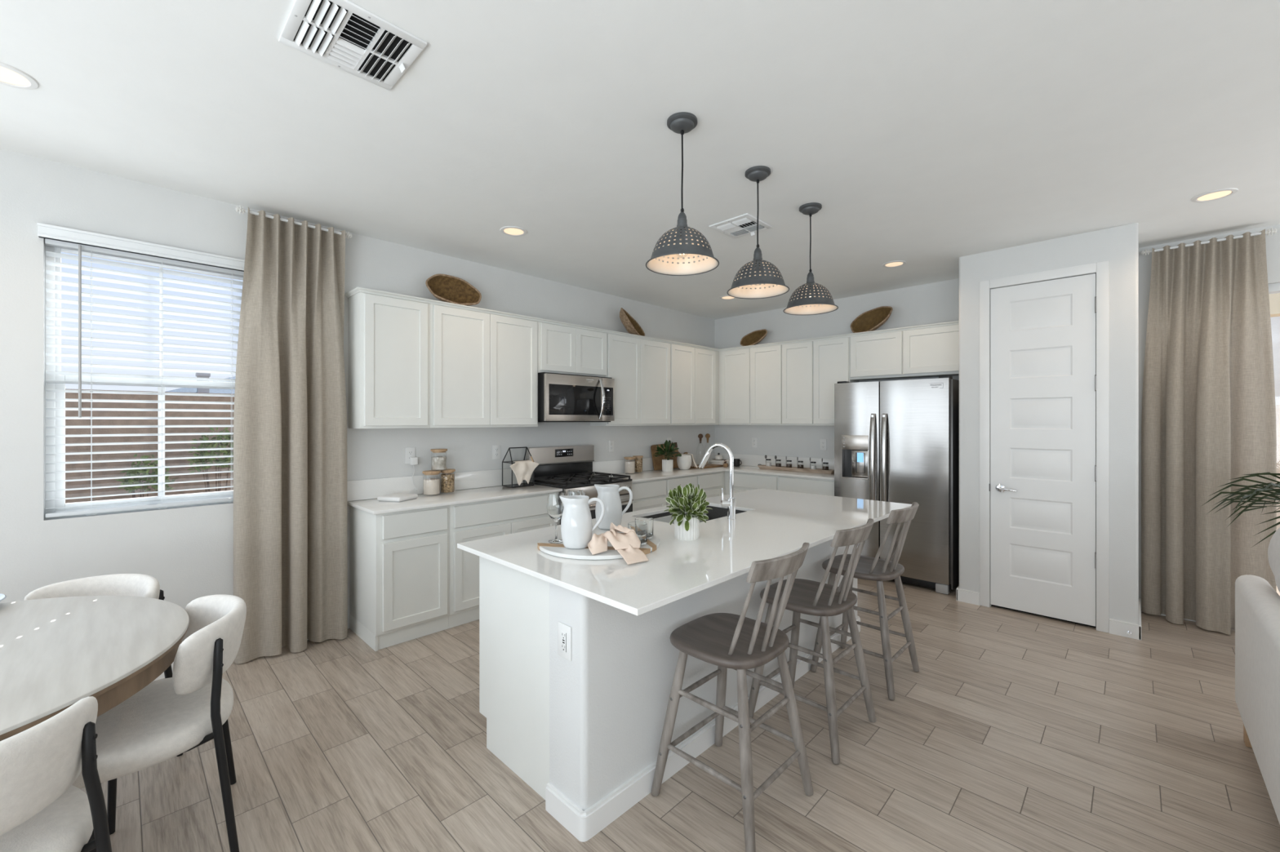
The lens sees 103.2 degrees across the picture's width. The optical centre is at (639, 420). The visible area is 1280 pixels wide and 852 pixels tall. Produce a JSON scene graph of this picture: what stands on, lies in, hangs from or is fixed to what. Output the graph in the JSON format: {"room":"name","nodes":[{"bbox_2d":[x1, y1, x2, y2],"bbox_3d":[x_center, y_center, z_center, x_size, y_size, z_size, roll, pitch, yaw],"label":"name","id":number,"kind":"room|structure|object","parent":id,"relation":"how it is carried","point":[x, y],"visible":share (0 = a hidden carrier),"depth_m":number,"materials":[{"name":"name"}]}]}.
{"room":"kitchen","nodes":[
{"label":"kitchen","id":0,"kind":"room"},
{"bbox_2d":[0,148,715,628],"bbox_3d":[-1.896,0.069,3.750,0.160,2.743,8.360,0,0,44],"label":"wall","id":1,"kind":"structure","parent":0,"point":[188,549],"depth_m":2.87,"materials":[{"name":"paint"}]},
{"bbox_2d":[45,245,243,518],"bbox_3d":[-2.755,-0.217,2.922,0.065,1.435,0.865,0,0,44],"label":"window","id":2,"kind":"structure","parent":1,"relation":"in","point":[49,459],"depth_m":2.65,"materials":[{"name":"white plastic"}]},
{"bbox_2d":[36,222,244,517],"bbox_3d":[-2.678,-0.238,2.846,0.098,1.468,0.901,0,0,44],"label":"window blind","id":3,"kind":"object","parent":2,"relation":"attached to","point":[55,236],"visible":0.89,"depth_m":2.77,"materials":[{"name":"white plastic"}]},
{"bbox_2d":[235,205,351,239],"bbox_3d":[-2.196,-1.250,3.244,0.116,0.049,0.622,0,0,44],"label":"curtain rod","id":4,"kind":"object","parent":1,"relation":"attached to","point":[239,210],"visible":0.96,"depth_m":3.17,"materials":[{"name":"white metal"}]},
{"bbox_2d":[233,207,347,663],"bbox_3d":[-2.170,0.085,3.192,0.183,2.699,0.588,0,0,44],"label":"curtain","id":5,"kind":"object","parent":4,"relation":"hanging from","point":[291,510],"visible":1,"depth_m":3.15,"materials":[{"name":"fabric"}]},
{"bbox_2d":[348,292,430,428],"bbox_3d":[-1.760,-0.403,3.583,0.263,0.915,0.464,0,0,44],"label":"upper cabinet","id":6,"kind":"object","parent":1,"relation":"attached to","point":[389,337],"visible":1,"depth_m":3.47,"materials":[{"name":"paint"}]},
{"bbox_2d":[404,447,415,463],"bbox_3d":[-1.722,0.264,3.807,0.008,0.120,0.074,0,0,44],"label":"wall outlet","id":7,"kind":"object","parent":1,"relation":"attached to","point":[409,451],"visible":0.97,"depth_m":3.80,"materials":[{"name":"white plastic"}]},
{"bbox_2d":[346,468,523,501],"bbox_3d":[-1.528,0.487,3.997,0.018,0.139,1.414,0,0,44],"label":"backsplash","id":8,"kind":"structure","parent":1,"relation":"attached to","point":[367,489],"depth_m":3.82,"materials":[{"name":"stone"}]},
{"bbox_2d":[430,303,537,427],"bbox_3d":[-1.274,-0.403,4.082,0.263,0.915,0.926,0,0,44],"label":"upper cabinet","id":9,"kind":"object","parent":1,"relation":"attached to","point":[484,366],"visible":0.87,"depth_m":3.95,"materials":[{"name":"paint"}]},
{"bbox_2d":[492,444,500,459],"bbox_3d":[-1.221,0.271,4.322,0.008,0.120,0.074,0,0,44],"label":"wall outlet","id":10,"kind":"object","parent":1,"relation":"attached to","point":[495,448],"visible":1,"depth_m":4.32,"materials":[{"name":"white plastic"}]},
{"bbox_2d":[537,321,606,377],"bbox_3d":[-0.677,-0.634,4.695,0.263,0.452,0.784,0,0,44],"label":"upper cabinet","id":11,"kind":"object","parent":1,"relation":"attached to","point":[562,349],"visible":0.73,"depth_m":4.57,"materials":[{"name":"paint"}]},
{"bbox_2d":[537,372,614,422],"bbox_3d":[-0.622,-0.195,4.641,0.414,0.422,0.782,0,0,44],"label":"microwave","id":12,"kind":"object","parent":11,"relation":"attached to","point":[562,397],"visible":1,"depth_m":4.47,"materials":[{"name":"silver metal"}]},
{"bbox_2d":[590,333,670,426],"bbox_3d":[-0.079,-0.403,5.308,0.263,0.915,0.927,0,0,44],"label":"upper cabinet","id":13,"kind":"object","parent":1,"relation":"attached to","point":[640,368],"visible":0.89,"depth_m":5.20,"materials":[{"name":"paint"}]},
{"bbox_2d":[669,343,719,425],"bbox_3d":[0.568,-0.403,5.972,0.263,0.915,0.925,0,0,44],"label":"upper cabinet","id":14,"kind":"object","parent":1,"relation":"attached to","point":[694,371],"visible":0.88,"depth_m":5.84,"materials":[{"name":"paint"}]},
{"bbox_2d":[345,287,959,351],"bbox_3d":[0.500,-0.857,4.027,2.880,0.026,4.296,0,0,44],"label":"crown molding","id":15,"kind":"structure","parent":14,"relation":"on","point":[357,290],"depth_m":4.59,"materials":[{"name":"paint"}]},
{"bbox_2d":[425,274,481,306],"bbox_3d":[-1.430,-1.000,3.911,0.414,0.248,0.168,0,0,-32],"label":"woven basket","id":16,"kind":"object","parent":15,"relation":"on","point":[444,287],"visible":0.95,"depth_m":3.95,"materials":[{"name":"brown wicker"}]},
{"bbox_2d":[619,307,644,336],"bbox_3d":[-0.076,-1.008,5.307,0.180,0.285,0.387,0,0,44],"label":"woven basket","id":17,"kind":"object","parent":15,"relation":"on","point":[632,326],"visible":0.85,"depth_m":5.24,"materials":[{"name":"brown wicker"}]},
{"bbox_2d":[740,328,767,346],"bbox_3d":[1.361,-0.971,6.021,0.121,0.198,0.390,0,0,-39],"label":"woven basket","id":18,"kind":"object","parent":15,"relation":"on","point":[753,338],"visible":0.92,"depth_m":6.07,"materials":[{"name":"brown wicker"}]},
{"bbox_2d":[850,306,893,333],"bbox_3d":[2.319,-1.002,5.085,0.424,0.260,0.172,0,0,44],"label":"woven basket","id":19,"kind":"object","parent":15,"relation":"on","point":[871,320],"visible":0.91,"depth_m":5.13,"materials":[{"name":"brown wicker"}]},
{"bbox_2d":[0,0,1279,319],"bbox_3d":[1.219,-1.363,0.742,8.900,0.120,8.400,0,0,44],"label":"ceiling","id":20,"kind":"structure","parent":0,"point":[926,135],"depth_m":2.25,"materials":[{"name":"paint"}]},
{"bbox_2d":[0,62,39,89],"bbox_3d":[-2.394,-1.299,1.904,0.184,0.007,0.184,0,0,44],"label":"recessed light","id":21,"kind":"object","parent":20,"relation":"in","point":[10,76],"visible":1,"depth_m":1.93,"materials":[{"name":"white plastic"}]},
{"bbox_2d":[278,0,426,90],"bbox_3d":[-0.984,-1.288,1.742,0.352,0.029,0.362,0,0,44],"label":"ceiling vent","id":22,"kind":"object","parent":20,"relation":"in","point":[342,34],"visible":1,"depth_m":1.73,"materials":[{"name":"white metal"}]},
{"bbox_2d":[499,226,527,236],"bbox_3d":[-0.869,-1.299,3.493,0.184,0.007,0.184,0,0,44],"label":"recessed light","id":23,"kind":"object","parent":20,"relation":"in","point":[515,231],"visible":1,"depth_m":3.48,"materials":[{"name":"white plastic"}]},
{"bbox_2d":[645,111,719,275],"bbox_3d":[0.183,-0.988,2.210,0.319,0.629,0.319,0,0,-15],"label":"pendant lamp","id":24,"kind":"object","parent":20,"relation":"hanging from","point":[682,122],"visible":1,"depth_m":2.19,"materials":[{"name":"grey metal"}]},
{"bbox_2d":[708,213,772,238],"bbox_3d":[0.675,-1.288,3.402,0.300,0.029,0.310,0,0,44],"label":"ceiling vent","id":25,"kind":"object","parent":20,"relation":"in","point":[744,224],"visible":0.97,"depth_m":3.38,"materials":[{"name":"white metal"}]},
{"bbox_2d":[726,165,789,298],"bbox_3d":[0.618,-0.988,2.662,0.319,0.629,0.319,0,0,13],"label":"pendant lamp","id":26,"kind":"object","parent":20,"relation":"hanging from","point":[757,276],"visible":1,"depth_m":2.63,"materials":[{"name":"grey metal"}]},
{"bbox_2d":[782,202,838,315],"bbox_3d":[1.040,-0.988,3.101,0.319,0.629,0.319,0,0,13],"label":"pendant lamp","id":27,"kind":"object","parent":20,"relation":"hanging from","point":[818,295],"visible":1,"depth_m":3.06,"materials":[{"name":"grey metal"}]},
{"bbox_2d":[881,260,906,267],"bbox_3d":[2.115,-1.299,4.226,0.184,0.007,0.184,0,0,44],"label":"recessed light","id":28,"kind":"object","parent":20,"relation":"in","point":[895,263],"visible":1,"depth_m":4.22,"materials":[{"name":"white plastic"}]},
{"bbox_2d":[1191,187,1239,202],"bbox_3d":[3.321,-1.299,2.936,0.184,0.007,0.184,0,0,44],"label":"recessed light","id":29,"kind":"object","parent":20,"relation":"in","point":[1213,195],"visible":1,"depth_m":2.93,"materials":[{"name":"white plastic"}]},
{"bbox_2d":[80,578,1279,851],"bbox_3d":[1.219,1.500,0.742,8.900,0.120,8.400,0,0,44],"label":"floor","id":30,"kind":"structure","parent":0,"point":[1014,731],"depth_m":2.13,"materials":[{"name":"brown wood"}]},
{"bbox_2d":[0,696,111,851],"bbox_3d":[-1.560,1.050,1.098,0.558,0.783,0.524,0,0,22],"label":"dining chair","id":31,"kind":"object","parent":30,"relation":"on","point":[41,809],"visible":1,"depth_m":1.15,"materials":[{"name":"beige fabric"}]},
{"bbox_2d":[0,595,189,741],"bbox_3d":[-2.091,1.065,1.315,1.381,0.750,1.381,0,0,44],"label":"dining table","id":32,"kind":"object","parent":30,"relation":"on","point":[56,653],"visible":0.96,"depth_m":1.52,"materials":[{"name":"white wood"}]},
{"bbox_2d":[23,573,182,756],"bbox_3d":[-2.187,1.050,1.915,0.524,0.783,0.558,0,0,-6],"label":"dining chair","id":33,"kind":"object","parent":30,"relation":"on","point":[117,584],"visible":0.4,"depth_m":2.12,"materials":[{"name":"beige fabric"}]},
{"bbox_2d":[71,594,246,851],"bbox_3d":[-1.654,1.050,1.678,0.558,0.783,0.524,0,0,-40],"label":"dining chair","id":34,"kind":"object","parent":30,"relation":"on","point":[168,718],"visible":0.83,"depth_m":1.64,"materials":[{"name":"beige fabric"}]},
{"bbox_2d":[349,505,449,651],"bbox_3d":[-1.652,1.010,3.497,0.538,0.861,0.475,0,0,44],"label":"base cabinet","id":35,"kind":"object","parent":30,"relation":"on","point":[399,562],"visible":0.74,"depth_m":3.31,"materials":[{"name":"paint"}]},
{"bbox_2d":[448,491,559,628],"bbox_3d":[-1.161,1.010,4.001,0.538,0.861,0.931,0,0,44],"label":"base cabinet","id":36,"kind":"object","parent":30,"relation":"on","point":[474,521],"visible":0.29,"depth_m":3.61,"materials":[{"name":"paint"}]},
{"bbox_2d":[346,468,562,514],"bbox_3d":[-1.329,0.498,3.815,0.558,0.160,1.432,0,0,44],"label":"countertop","id":37,"kind":"structure","parent":36,"relation":"on","point":[472,486],"depth_m":3.74,"materials":[{"name":"stone"}]},
{"bbox_2d":[377,493,417,502],"bbox_3d":[-1.695,0.540,3.555,0.190,0.034,0.190,0,0,16],"label":"router","id":38,"kind":"object","parent":37,"relation":"on","point":[397,497],"visible":1,"depth_m":3.49,"materials":[{"name":"white plastic"}]},
{"bbox_2d":[408,457,417,493],"bbox_3d":[-1.681,0.407,3.751,0.067,0.262,0.163,0,0,-10],"label":"power adapter","id":39,"kind":"object","parent":37,"relation":"on","point":[413,460],"visible":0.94,"depth_m":3.79,"materials":[{"name":"white plastic"}]},
{"bbox_2d":[422,470,440,495],"bbox_3d":[-1.558,0.468,3.796,0.128,0.177,0.128,0,0,44],"label":"glass canister","id":40,"kind":"object","parent":37,"relation":"on","point":[431,486],"visible":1,"depth_m":3.75,"materials":[{"name":"clear glass"}]},
{"bbox_2d":[430,448,447,470],"bbox_3d":[-1.524,0.298,3.848,0.120,0.159,0.120,0,0,44],"label":"glass canister","id":41,"kind":"object","parent":40,"relation":"on","point":[438,463],"visible":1,"depth_m":3.80,"materials":[{"name":"clear glass"}]},
{"bbox_2d":[440,468,455,493],"bbox_3d":[-1.482,0.468,3.910,0.114,0.177,0.114,0,0,44],"label":"glass canister","id":42,"kind":"object","parent":37,"relation":"on","point":[447,478],"visible":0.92,"depth_m":3.87,"materials":[{"name":"clear glass"}]},
{"bbox_2d":[502,446,533,488],"bbox_3d":[-1.033,0.392,4.306,0.158,0.329,0.218,0,0,44],"label":"lantern","id":43,"kind":"object","parent":37,"relation":"on","point":[512,486],"visible":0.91,"depth_m":4.28,"materials":[{"name":"black metal"}]},
{"bbox_2d":[510,460,539,485],"bbox_3d":[-0.980,0.441,4.249,0.065,0.203,0.284,0,0,44],"label":"tea towel","id":44,"kind":"object","parent":43,"relation":"on","point":[522,470],"visible":1,"depth_m":4.23,"materials":[{"name":"beige fabric"}]},
{"bbox_2d":[525,444,633,524],"bbox_3d":[-0.523,0.831,4.562,0.648,1.178,0.756,0,0,44],"label":"gas range","id":45,"kind":"object","parent":30,"relation":"on","point":[566,468],"visible":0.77,"depth_m":4.61,"materials":[{"name":"metal"}]},
{"bbox_2d":[528,483,629,524],"bbox_3d":[-0.550,0.988,4.590,0.535,0.865,0.756,0,0,44],"label":"oven","id":46,"kind":"object","parent":45,"relation":"in","point":[562,486],"depth_m":4.26,"materials":[{"name":"metal"}]},
{"bbox_2d":[528,476,631,488],"bbox_3d":[-0.538,0.546,4.577,0.570,0.018,0.756,0,0,44],"label":"cooktop","id":47,"kind":"object","parent":45,"relation":"in","point":[616,481],"depth_m":4.37,"materials":[{"name":"black metal"}]},
{"bbox_2d":[631,478,666,511],"bbox_3d":[-0.111,1.010,5.078,0.538,0.861,0.549,0,0,44],"label":"base cabinet","id":48,"kind":"object","parent":30,"relation":"on","point":[646,495],"visible":0.12,"depth_m":4.90,"materials":[{"name":"paint"}]},
{"bbox_2d":[479,509,860,842],"bbox_3d":[0.391,1.009,2.869,0.763,0.862,2.457,0,0,44],"label":"kitchen island","id":49,"kind":"object","parent":30,"relation":"on","point":[584,733],"visible":0.6,"depth_m":1.97,"materials":[{"name":"paint"}]},
{"bbox_2d":[557,622,571,661],"bbox_3d":[-0.270,0.789,1.813,0.074,0.120,0.008,0,0,44],"label":"wall outlet","id":50,"kind":"object","parent":49,"relation":"attached to","point":[564,631],"visible":1,"depth_m":1.81,"materials":[{"name":"white plastic"}]},
{"bbox_2d":[560,631,566,652],"bbox_3d":[-0.272,0.789,1.812,0.034,0.068,0.002,0,0,44],"label":"receptacle","id":51,"kind":"object","parent":50,"relation":"attached to","point":[563,633],"depth_m":1.81,"materials":[{"name":"white plastic"}]},
{"bbox_2d":[457,488,911,615],"bbox_3d":[0.491,0.567,2.828,1.145,0.020,2.603,0,0,44],"label":"island countertop","id":52,"kind":"structure","parent":49,"relation":"on","point":[775,523],"depth_m":2.23,"materials":[{"name":"stone"}]},
{"bbox_2d":[537,527,660,559],"bbox_3d":[-0.182,0.547,2.287,0.547,0.018,0.546,0,0,44],"label":"marble tray","id":53,"kind":"object","parent":52,"relation":"on","point":[557,549],"visible":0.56,"depth_m":2.12,"materials":[{"name":"white stone"}]},
{"bbox_2d":[546,492,564,543],"bbox_3d":[-0.372,0.431,2.254,0.083,0.213,0.083,0,0,44],"label":"wine glass","id":54,"kind":"object","parent":53,"relation":"on","point":[555,508],"visible":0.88,"depth_m":2.22,"materials":[{"name":"clear glass"}]},
{"bbox_2d":[567,489,583,496],"bbox_3d":[-0.298,0.431,2.344,0.083,0.213,0.083,0,0,44],"label":"wine glass","id":55,"kind":"object","parent":53,"relation":"on","point":[571,492],"visible":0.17,"depth_m":2.32,"materials":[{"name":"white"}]},
{"bbox_2d":[559,495,604,549],"bbox_3d":[-0.254,0.430,2.176,0.173,0.216,0.135,0,0,-30],"label":"ceramic pitcher","id":56,"kind":"object","parent":53,"relation":"on","point":[577,528],"visible":1,"depth_m":2.12,"materials":[{"name":"white ceramic"}]},
{"bbox_2d":[594,484,632,529],"bbox_3d":[-0.139,0.430,2.549,0.172,0.216,0.134,0,0,-24],"label":"ceramic pitcher","id":57,"kind":"object","parent":53,"relation":"on","point":[609,494],"visible":0.88,"depth_m":2.49,"materials":[{"name":"white ceramic"}]},
{"bbox_2d":[627,521,647,545],"bbox_3d":[-0.010,0.494,2.220,0.085,0.086,0.085,0,0,44],"label":"tumbler","id":58,"kind":"object","parent":53,"relation":"on","point":[640,528],"visible":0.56,"depth_m":2.19,"materials":[{"name":"clear glass"}]},
{"bbox_2d":[635,516,653,539],"bbox_3d":[0.019,0.494,2.331,0.085,0.086,0.085,0,0,44],"label":"tumbler","id":59,"kind":"object","parent":53,"relation":"on","point":[649,521],"visible":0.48,"depth_m":2.30,"materials":[{"name":"clear glass"}]},
{"bbox_2d":[587,522,648,564],"bbox_3d":[-0.083,0.494,2.069,0.270,0.116,0.210,0,0,44],"label":"napkin","id":60,"kind":"object","parent":52,"relation":"on","point":[627,544],"visible":1,"depth_m":2.06,"materials":[{"name":"fabric"}]},
{"bbox_2d":[663,483,711,540],"bbox_3d":[0.225,0.428,2.402,0.210,0.257,0.233,0,0,44],"label":"potted plant","id":61,"kind":"object","parent":52,"relation":"on","point":[686,526],"visible":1,"depth_m":2.36,"materials":[{"name":"green plant"}]},
{"bbox_2d":[646,506,746,520],"bbox_3d":[0.334,0.687,3.068,0.445,0.216,0.735,0,0,44],"label":"sink","id":62,"kind":"object","parent":52,"relation":"in","point":[715,513],"visible":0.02,"depth_m":3.37,"materials":[{"name":"metal"}]},
{"bbox_2d":[698,443,735,519],"bbox_3d":[0.436,0.343,2.926,0.243,0.427,0.082,0,0,44],"label":"kitchen faucet","id":63,"kind":"object","parent":52,"relation":"on","point":[730,503],"visible":1,"depth_m":2.86,"materials":[{"name":"silver metal"}]},
{"bbox_2d":[665,475,697,505],"bbox_3d":[0.255,1.010,5.454,0.538,0.861,0.498,0,0,44],"label":"base cabinet","id":64,"kind":"object","parent":30,"relation":"on","point":[672,483],"visible":0.09,"depth_m":5.22,"materials":[{"name":"paint"}]},
{"bbox_2d":[696,471,724,497],"bbox_3d":[0.613,1.010,5.822,0.538,0.861,0.527,0,0,44],"label":"base cabinet","id":65,"kind":"object","parent":30,"relation":"on","point":[712,483],"visible":0.12,"depth_m":5.64,"materials":[{"name":"paint"}]},
{"bbox_2d":[651,542,813,851],"bbox_3d":[0.369,0.952,1.941,0.495,0.976,0.445,0,0,44],"label":"bar stool","id":66,"kind":"object","parent":30,"relation":"on","point":[740,643],"visible":1,"depth_m":1.88,"materials":[{"name":"grey wood"}]},
{"bbox_2d":[724,471,778,494],"bbox_3d":[1.208,1.010,5.960,1.195,0.861,0.538,0,0,44],"label":"base cabinet","id":67,"kind":"object","parent":30,"relation":"on","point":[743,482],"visible":0.11,"depth_m":5.59,"materials":[{"name":"paint"}]},
{"bbox_2d":[592,453,834,482],"bbox_3d":[0.893,0.498,5.179,1.836,0.160,2.096,0,0,44],"label":"countertop","id":68,"kind":"structure","parent":67,"relation":"on","point":[749,464],"depth_m":5.55,"materials":[{"name":"stone"}]},
{"bbox_2d":[623,457,635,473],"bbox_3d":[-0.107,0.471,5.313,0.120,0.171,0.120,0,0,44],"label":"glass canister","id":69,"kind":"object","parent":68,"relation":"on","point":[629,466],"visible":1,"depth_m":5.27,"materials":[{"name":"clear glass"}]},
{"bbox_2d":[632,455,643,472],"bbox_3d":[-0.022,0.469,5.429,0.112,0.175,0.112,0,0,44],"label":"glass canister","id":70,"kind":"object","parent":68,"relation":"on","point":[638,460],"visible":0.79,"depth_m":5.39,"materials":[{"name":"clear glass"}]},
{"bbox_2d":[653,440,681,471],"bbox_3d":[0.303,0.385,5.553,0.257,0.344,0.311,0,0,44],"label":"potted plant","id":71,"kind":"object","parent":68,"relation":"on","point":[667,464],"visible":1,"depth_m":5.52,"materials":[{"name":"green plant"}]},
{"bbox_2d":[650,442,688,470],"bbox_3d":[0.353,0.407,5.864,0.078,0.298,0.617,0,0,44],"label":"cutting board","id":72,"kind":"object","parent":68,"relation":"on","point":[657,461],"visible":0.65,"depth_m":5.71,"materials":[{"name":"brown wood"}]},
{"bbox_2d":[676,453,692,470],"bbox_3d":[0.504,0.473,5.761,0.173,0.168,0.173,0,0,44],"label":"mixing bowl","id":73,"kind":"object","parent":68,"relation":"on","point":[684,462],"visible":0.87,"depth_m":5.69,"materials":[{"name":"white ceramic"}]},
{"bbox_2d":[757,464,834,474],"bbox_3d":[1.702,0.532,5.557,0.910,0.049,0.124,0,0,44],"label":"tray","id":74,"kind":"object","parent":68,"relation":"on","point":[761,467],"visible":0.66,"depth_m":5.50,"materials":[{"name":"wood"}]},
{"bbox_2d":[778,475,834,496],"bbox_3d":[1.865,1.010,5.320,0.637,0.861,0.538,0,0,44],"label":"base cabinet","id":75,"kind":"object","parent":30,"relation":"on","point":[794,484],"visible":0.09,"depth_m":5.12,"materials":[{"name":"paint"}]},
{"bbox_2d":[748,518,875,764],"bbox_3d":[0.830,0.952,2.413,0.495,0.976,0.445,0,0,44],"label":"bar stool","id":76,"kind":"object","parent":30,"relation":"on","point":[806,597],"visible":0.83,"depth_m":2.31,"materials":[{"name":"grey wood"}]},
{"bbox_2d":[810,502,919,700],"bbox_3d":[1.305,0.952,2.900,0.495,0.976,0.445,0,0,44],"label":"bar stool","id":77,"kind":"object","parent":30,"relation":"on","point":[868,568],"visible":0.81,"depth_m":2.79,"materials":[{"name":"grey wood"}]},
{"bbox_2d":[834,375,959,594],"bbox_3d":[2.385,0.534,4.693,0.969,1.808,0.654,0,0,44],"label":"refrigerator","id":78,"kind":"object","parent":30,"relation":"on","point":[895,441],"visible":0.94,"depth_m":4.38,"materials":[{"name":"metal"}]},
{"bbox_2d":[880,377,959,589],"bbox_3d":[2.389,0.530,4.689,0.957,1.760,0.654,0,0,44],"label":"door","id":79,"kind":"structure","parent":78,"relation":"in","point":[919,419],"depth_m":4.30,"materials":[{"name":"silver metal"}]},
{"bbox_2d":[1201,472,1279,547],"bbox_3d":[3.863,0.829,2.588,1.371,1.222,1.438,0,0,44],"label":"potted palm","id":80,"kind":"object","parent":30,"relation":"on","point":[1252,493],"visible":1,"depth_m":2.89,"materials":[{"name":"green plant"}]},
{"bbox_2d":[1235,574,1279,824],"bbox_3d":[2.224,1.067,1.062,1.048,0.745,2.560,0,0,44],"label":"sofa","id":81,"kind":"object","parent":30,"relation":"on","point":[1257,604],"visible":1,"depth_m":1.89,"materials":[{"name":"white fabric"}]},
{"bbox_2d":[1267,527,1279,592],"bbox_3d":[2.657,0.555,1.924,0.560,0.420,0.347,0,0,-42],"label":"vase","id":82,"kind":"object","parent":81,"relation":"on","point":[1273,549],"visible":1,"depth_m":2.00,"materials":[{"name":"white ceramic"}]},
{"bbox_2d":[715,224,1279,598],"bbox_3d":[4.067,0.069,3.664,8.500,2.743,0.160,0,0,44],"label":"wall","id":83,"kind":"structure","parent":0,"point":[938,302],"depth_m":5.41,"materials":[{"name":"paint"}]},
{"bbox_2d":[719,347,751,425],"bbox_3d":[1.123,-0.403,6.235,0.689,0.915,0.263,0,0,44],"label":"upper cabinet","id":84,"kind":"object","parent":83,"relation":"attached to","point":[735,366],"visible":0.48,"depth_m":6.05,"materials":[{"name":"paint"}]},
{"bbox_2d":[751,340,813,425],"bbox_3d":[1.645,-0.403,5.727,0.766,0.915,0.263,0,0,44],"label":"upper cabinet","id":85,"kind":"object","parent":83,"relation":"attached to","point":[782,375],"visible":0.93,"depth_m":5.61,"materials":[{"name":"paint"}]},
{"bbox_2d":[819,439,826,450],"bbox_3d":[2.005,0.268,5.556,0.074,0.120,0.008,0,0,44],"label":"wall outlet","id":86,"kind":"object","parent":83,"relation":"attached to","point":[823,442],"visible":1,"depth_m":5.55,"materials":[{"name":"white plastic"}]},
{"bbox_2d":[813,336,858,426],"bbox_3d":[2.056,-0.403,5.326,0.379,0.915,0.263,0,0,44],"label":"upper cabinet","id":87,"kind":"object","parent":83,"relation":"attached to","point":[831,356],"visible":0.7,"depth_m":5.26,"materials":[{"name":"paint"}]},
{"bbox_2d":[849,324,959,381],"bbox_3d":[2.564,-0.634,4.830,1.040,0.452,0.263,0,0,44],"label":"upper cabinet","id":88,"kind":"object","parent":83,"relation":"attached to","point":[929,352],"visible":0.72,"depth_m":4.74,"materials":[{"name":"paint"}]},
{"bbox_2d":[1141,227,1277,255],"bbox_3d":[3.959,-1.236,3.561,0.628,0.049,0.139,0,0,44],"label":"curtain rod","id":89,"kind":"object","parent":83,"relation":"attached to","point":[1271,231],"visible":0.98,"depth_m":3.48,"materials":[{"name":"silver metal"}]},
{"bbox_2d":[1141,229,1276,635],"bbox_3d":[3.920,0.092,3.518,0.637,2.684,0.210,0,0,44],"label":"curtain","id":90,"kind":"object","parent":89,"relation":"hanging from","point":[1208,420],"visible":0.93,"depth_m":3.49,"materials":[{"name":"fabric"}]},
{"bbox_2d":[1267,282,1279,293],"bbox_3d":[5.045,0.260,2.704,2.560,2.360,0.090,0,0,44],"label":"window","id":91,"kind":"structure","parent":83,"relation":"in","point":[1273,288],"depth_m":3.41,"materials":[{"name":"white plastic"}]},
{"bbox_2d":[1270,316,1279,404],"bbox_3d":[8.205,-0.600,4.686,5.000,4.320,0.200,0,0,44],"label":"window","id":92,"kind":"structure","parent":83,"relation":"in","point":[1275,321],"depth_m":5.65,"materials":[{"name":"glass"}]},
{"bbox_2d":[959,222,1138,624],"bbox_3d":[3.157,0.069,3.951,1.027,2.743,0.700,0,0,44],"label":"wall","id":93,"kind":"structure","parent":0,"point":[1119,245],"depth_m":3.43,"materials":[{"name":"paint"}]},
{"bbox_2d":[989,273,1096,627],"bbox_3d":[2.930,0.213,3.714,0.618,2.454,0.155,0,0,44],"label":"door","id":94,"kind":"structure","parent":93,"relation":"in","point":[1042,486],"depth_m":3.68,"materials":[{"name":"paint"}]},
{"bbox_2d":[979,260,1109,633],"bbox_3d":[2.910,0.179,3.695,0.742,2.521,0.010,0,0,44],"label":"trim","id":95,"kind":"structure","parent":93,"relation":"attached to","point":[1101,268],"depth_m":3.47,"materials":[{"name":"paint"}]},
{"bbox_2d":[955,586,1195,639],"bbox_3d":[4.791,1.391,2.349,5.627,0.098,0.714,0,0,44],"label":"baseboard","id":96,"kind":"structure","parent":93,"relation":"attached to","point":[1118,628],"depth_m":3.42,"materials":[{"name":"paint"}]},
{"bbox_3d":[-4.707,1.675,7.915,50.000,0.230,34.000,0,0,44],"label":"ground","id":97,"kind":"structure","parent":0,"visible":0},
{"bbox_2d":[115,453,177,497],"bbox_3d":[-5.220,0.942,5.366,0.455,1.299,0.425,0,0,-28],"label":"shrub","id":98,"kind":"object","parent":97,"relation":"on","point":[131,472],"visible":0.62,"depth_m":5.31,"materials":[{"name":"green plant"}]},
{"bbox_2d":[65,389,234,503],"bbox_3d":[-4.098,0.632,7.321,0.240,1.915,18.000,0,0,44],"label":"wall","id":99,"kind":"structure","parent":97,"relation":"on","point":[69,449],"depth_m":5.61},
{"bbox_2d":[166,373,235,394],"bbox_3d":[-10.046,0.090,16.191,4.800,3.000,8.600,0,0,44],"label":"neighbor house","id":100,"kind":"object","parent":97,"relation":"on","point":[197,375],"visible":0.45,"depth_m":12.48,"materials":[{"name":"beige paint"}]},
{"bbox_2d":[186,426,233,492],"bbox_3d":[-4.817,0.829,5.801,0.442,1.525,0.570,0,0,44],"label":"shrub","id":101,"kind":"object","parent":97,"relation":"on","point":[213,445],"visible":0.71,"depth_m":5.73,"materials":[{"name":"green plant"}]},
{"bbox_2d":[1275,404,1279,529],"bbox_3d":[7.358,0.700,4.534,4.040,1.720,0.240,0,0,44],"label":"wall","id":102,"kind":"structure","parent":97,"relation":"on","point":[1277,406],"depth_m":5.20,"materials":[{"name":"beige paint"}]},
{"label":"outside","id":103,"kind":"structure","parent":0,"visible":0},
{"bbox_2d":[1268,293,1279,317],"bbox_3d":[6.839,-1.135,3.643,4.500,0.350,0.200,0,0,44],"label":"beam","id":104,"kind":"structure","parent":103,"point":[1274,299],"depth_m":4.59,"materials":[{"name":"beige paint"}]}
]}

